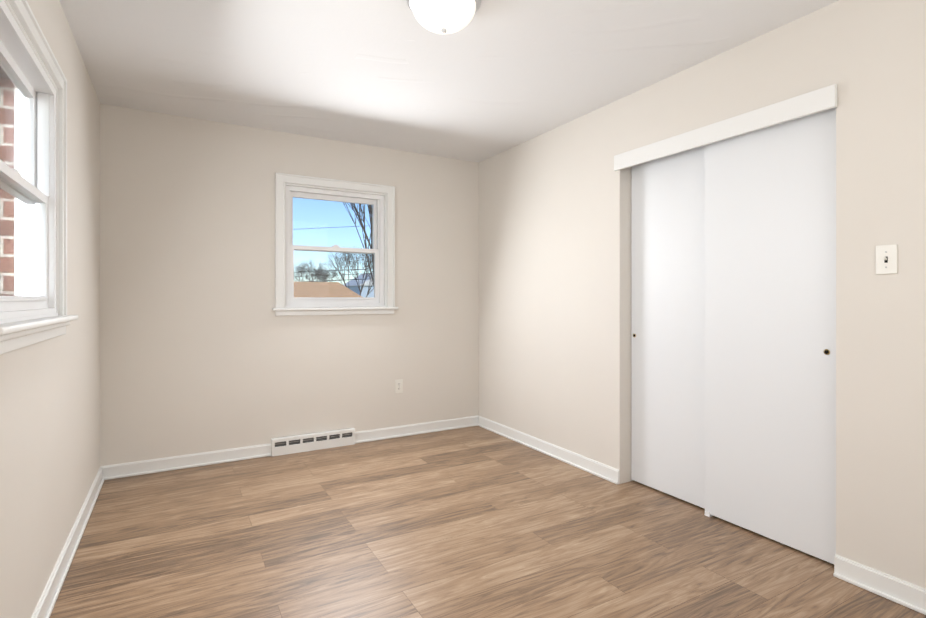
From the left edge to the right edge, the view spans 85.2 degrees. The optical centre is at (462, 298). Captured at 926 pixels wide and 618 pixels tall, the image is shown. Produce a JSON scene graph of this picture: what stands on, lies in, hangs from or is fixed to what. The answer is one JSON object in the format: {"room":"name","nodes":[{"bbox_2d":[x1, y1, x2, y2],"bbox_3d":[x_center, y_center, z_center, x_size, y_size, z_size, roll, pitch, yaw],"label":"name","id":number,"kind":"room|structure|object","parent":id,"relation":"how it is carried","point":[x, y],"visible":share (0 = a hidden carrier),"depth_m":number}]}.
{"room":"empty bedroom","nodes":[
{"label":"empty bedroom","id":0,"kind":"room"},
{"bbox_2d":[0,66,14,295],"bbox_3d":[-1.382,1.387,1.111,0.160,5.580,4.700,0,0,-30],"label":"brick wall","id":1,"kind":"structure","parent":0,"point":[9,279],"depth_m":2.04},
{"bbox_2d":[0,0,99,617],"bbox_3d":[-1.251,-0.043,1.185,0.140,2.440,4.700,0,0,-30],"label":"wall","id":2,"kind":"structure","parent":0,"point":[49,428],"depth_m":2.13},
{"bbox_2d":[0,0,57,323],"bbox_3d":[-1.514,-0.398,1.682,0.105,0.938,0.901,0,0,-30],"label":"window unit","id":3,"kind":"structure","parent":2,"relation":"in","point":[33,189],"depth_m":1.93},
{"bbox_2d":[0,0,77,354],"bbox_3d":[-1.500,-0.396,1.690,0.186,1.098,1.105,0,0,-30],"label":"window frame","id":4,"kind":"structure","parent":2,"relation":"attached to","point":[17,335],"depth_m":2.04},
{"bbox_2d":[31,466,106,617],"bbox_3d":[-1.254,1.133,1.356,0.025,0.088,4.400,0,0,-30],"label":"baseboard","id":5,"kind":"structure","parent":2,"relation":"attached to","point":[44,608],"depth_m":2.22},
{"bbox_2d":[100,104,478,465],"bbox_3d":[-1.198,-0.045,3.998,3.332,2.440,0.140,0,0,-30],"label":"wall","id":6,"kind":"structure","parent":0,"point":[203,348],"depth_m":3.69},
{"bbox_2d":[107,443,270,479],"bbox_3d":[-1.877,1.131,3.515,1.015,0.088,0.030,0,0,-30],"label":"baseboard","id":7,"kind":"structure","parent":6,"relation":"attached to","point":[115,471],"depth_m":3.49},
{"bbox_2d":[271,428,354,456],"bbox_3d":[-1.156,1.113,3.917,0.635,0.125,0.045,0,0,-30],"label":"air vent","id":8,"kind":"object","parent":6,"relation":"in","point":[308,442],"visible":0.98,"depth_m":3.90},
{"bbox_2d":[272,173,397,315],"bbox_3d":[-1.021,-0.408,4.066,1.003,1.076,0.176,0,0,-30],"label":"window frame","id":9,"kind":"structure","parent":6,"relation":"attached to","point":[282,181],"depth_m":3.98},
{"bbox_2d":[286,186,384,307],"bbox_3d":[-1.034,-0.399,4.088,0.799,0.938,0.135,0,0,-30],"label":"window unit","id":10,"kind":"structure","parent":6,"relation":"in","point":[376,202],"depth_m":4.09},
{"bbox_2d":[395,379,402,392],"bbox_3d":[-0.545,0.747,4.284,0.070,0.115,0.008,0,0,-30],"label":"electrical outlet plate","id":11,"kind":"object","parent":6,"relation":"attached to","point":[398,386],"visible":1,"depth_m":4.28},
{"bbox_2d":[355,415,478,443],"bbox_3d":[-0.388,1.131,4.361,1.140,0.088,0.030,0,0,-30],"label":"baseboard","id":12,"kind":"structure","parent":6,"relation":"attached to","point":[435,426],"depth_m":4.34},
{"bbox_2d":[60,0,838,162],"bbox_3d":[0.280,-1.334,2.226,4.152,0.140,5.000,0,0,-30],"label":"ceiling","id":13,"kind":"structure","parent":0,"point":[492,78],"depth_m":2.66},
{"bbox_2d":[407,0,480,33],"bbox_3d":[-0.079,-1.184,2.097,0.312,0.160,0.312,0,0,-30],"label":"flush-mount ceiling light","id":14,"kind":"object","parent":13,"relation":"attached to","point":[444,16],"visible":1,"depth_m":2.04},
{"bbox_2d":[50,426,925,617],"bbox_3d":[0.280,1.236,2.228,4.152,0.120,5.000,0,0,-30],"label":"floor","id":15,"kind":"structure","parent":0,"point":[474,522],"depth_m":2.38},
{"bbox_2d":[704,511,712,516],"bbox_3d":[1.357,1.165,2.742,0.090,0.022,0.030,0,0,-30],"label":"floor guide","id":16,"kind":"object","parent":15,"relation":"on","point":[708,514],"visible":0.35,"depth_m":2.72},
{"bbox_2d":[479,0,925,588],"bbox_3d":[1.337,-0.044,2.747,0.160,2.440,4.540,0,0,-30],"label":"wall","id":17,"kind":"structure","parent":0,"point":[555,286],"depth_m":2.41},
{"bbox_2d":[479,416,619,483],"bbox_3d":[0.559,1.131,3.930,0.025,0.088,1.715,0,0,-30],"label":"baseboard","id":18,"kind":"structure","parent":17,"relation":"attached to","point":[601,470],"depth_m":3.70},
{"bbox_2d":[631,145,704,508],"bbox_3d":[1.242,0.152,2.987,0.036,2.023,0.591,0,0,-30],"label":"sliding closet door","id":19,"kind":"structure","parent":17,"relation":"in","point":[667,324],"depth_m":2.98},
{"bbox_2d":[614,84,836,170],"bbox_3d":[1.341,-0.862,2.709,0.170,0.095,1.240,0,0,-30],"label":"trim","id":20,"kind":"structure","parent":17,"relation":"attached to","point":[812,102],"depth_m":2.50},
{"bbox_2d":[705,107,835,563],"bbox_3d":[1.492,0.152,2.466,0.036,2.023,0.651,0,0,-30],"label":"sliding closet door","id":21,"kind":"structure","parent":17,"relation":"in","point":[770,332],"depth_m":2.42},
{"bbox_2d":[833,554,925,614],"bbox_3d":[1.936,1.133,1.507,0.025,0.088,1.450,0,0,-30],"label":"baseboard","id":22,"kind":"structure","parent":17,"relation":"attached to","point":[896,590],"depth_m":1.99},
{"bbox_2d":[876,244,897,274],"bbox_3d":[1.667,-0.154,1.984,0.020,0.115,0.070,0,0,-30],"label":"switch plate","id":23,"kind":"object","parent":17,"relation":"attached to","point":[886,259],"visible":1,"depth_m":1.98},
{"label":"outside","id":24,"kind":"structure","parent":0,"visible":0},
{"bbox_3d":[-13.713,4.253,43.505,140.000,0.200,150.000,0,0,-30],"label":"ground","id":25,"kind":"structure","parent":24,"visible":0},
{"bbox_2d":[294,264,324,281],"bbox_3d":[-32.341,-1.647,100.501,9.936,11.535,8.056,0,0,-30],"label":"tree","id":26,"kind":"object","parent":25,"relation":"on","point":[304,273],"depth_m":99.45},
{"bbox_2d":[294,259,328,281],"bbox_3d":[-26.597,-1.295,85.781,8.710,10.848,4.899,0,0,-30],"label":"tree","id":27,"kind":"object","parent":25,"relation":"on","point":[320,272],"depth_m":85.70},
{"bbox_2d":[294,282,361,296],"bbox_3d":[-7.249,1.823,14.229,10.700,4.692,7.700,0,0,-30],"label":"roof","id":28,"kind":"structure","parent":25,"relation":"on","point":[316,292],"depth_m":15.26},
{"bbox_2d":[309,266,346,281],"bbox_3d":[-25.130,-1.001,93.534,7.948,10.251,6.242,0,0,-30],"label":"tree","id":29,"kind":"object","parent":25,"relation":"on","point":[329,276],"depth_m":94.32},
{"bbox_2d":[294,226,373,281],"bbox_3d":[-35.727,-0.563,31.802,106.712,9.444,80.196,0,0,-30],"label":"power line","id":30,"kind":"object","parent":25,"relation":"on","point":[334,270],"depth_m":30.39},
{"bbox_2d":[322,247,373,296],"bbox_3d":[-11.355,-0.879,55.971,8.075,10.050,6.666,0,0,-30],"label":"tree","id":31,"kind":"object","parent":25,"relation":"on","point":[349,261],"depth_m":55.46},
{"bbox_2d":[342,202,373,285],"bbox_3d":[-7.946,-4.550,40.363,8.821,17.433,8.062,0,0,-30],"label":"tree","id":32,"kind":"object","parent":25,"relation":"on","point":[361,215],"depth_m":39.96},
{"bbox_2d":[344,274,373,296],"bbox_3d":[-15.552,-0.114,85.164,7.700,8.488,10.700,0,0,-30],"label":"house","id":33,"kind":"structure","parent":25,"relation":"on","point":[354,285],"depth_m":80.17}
]}

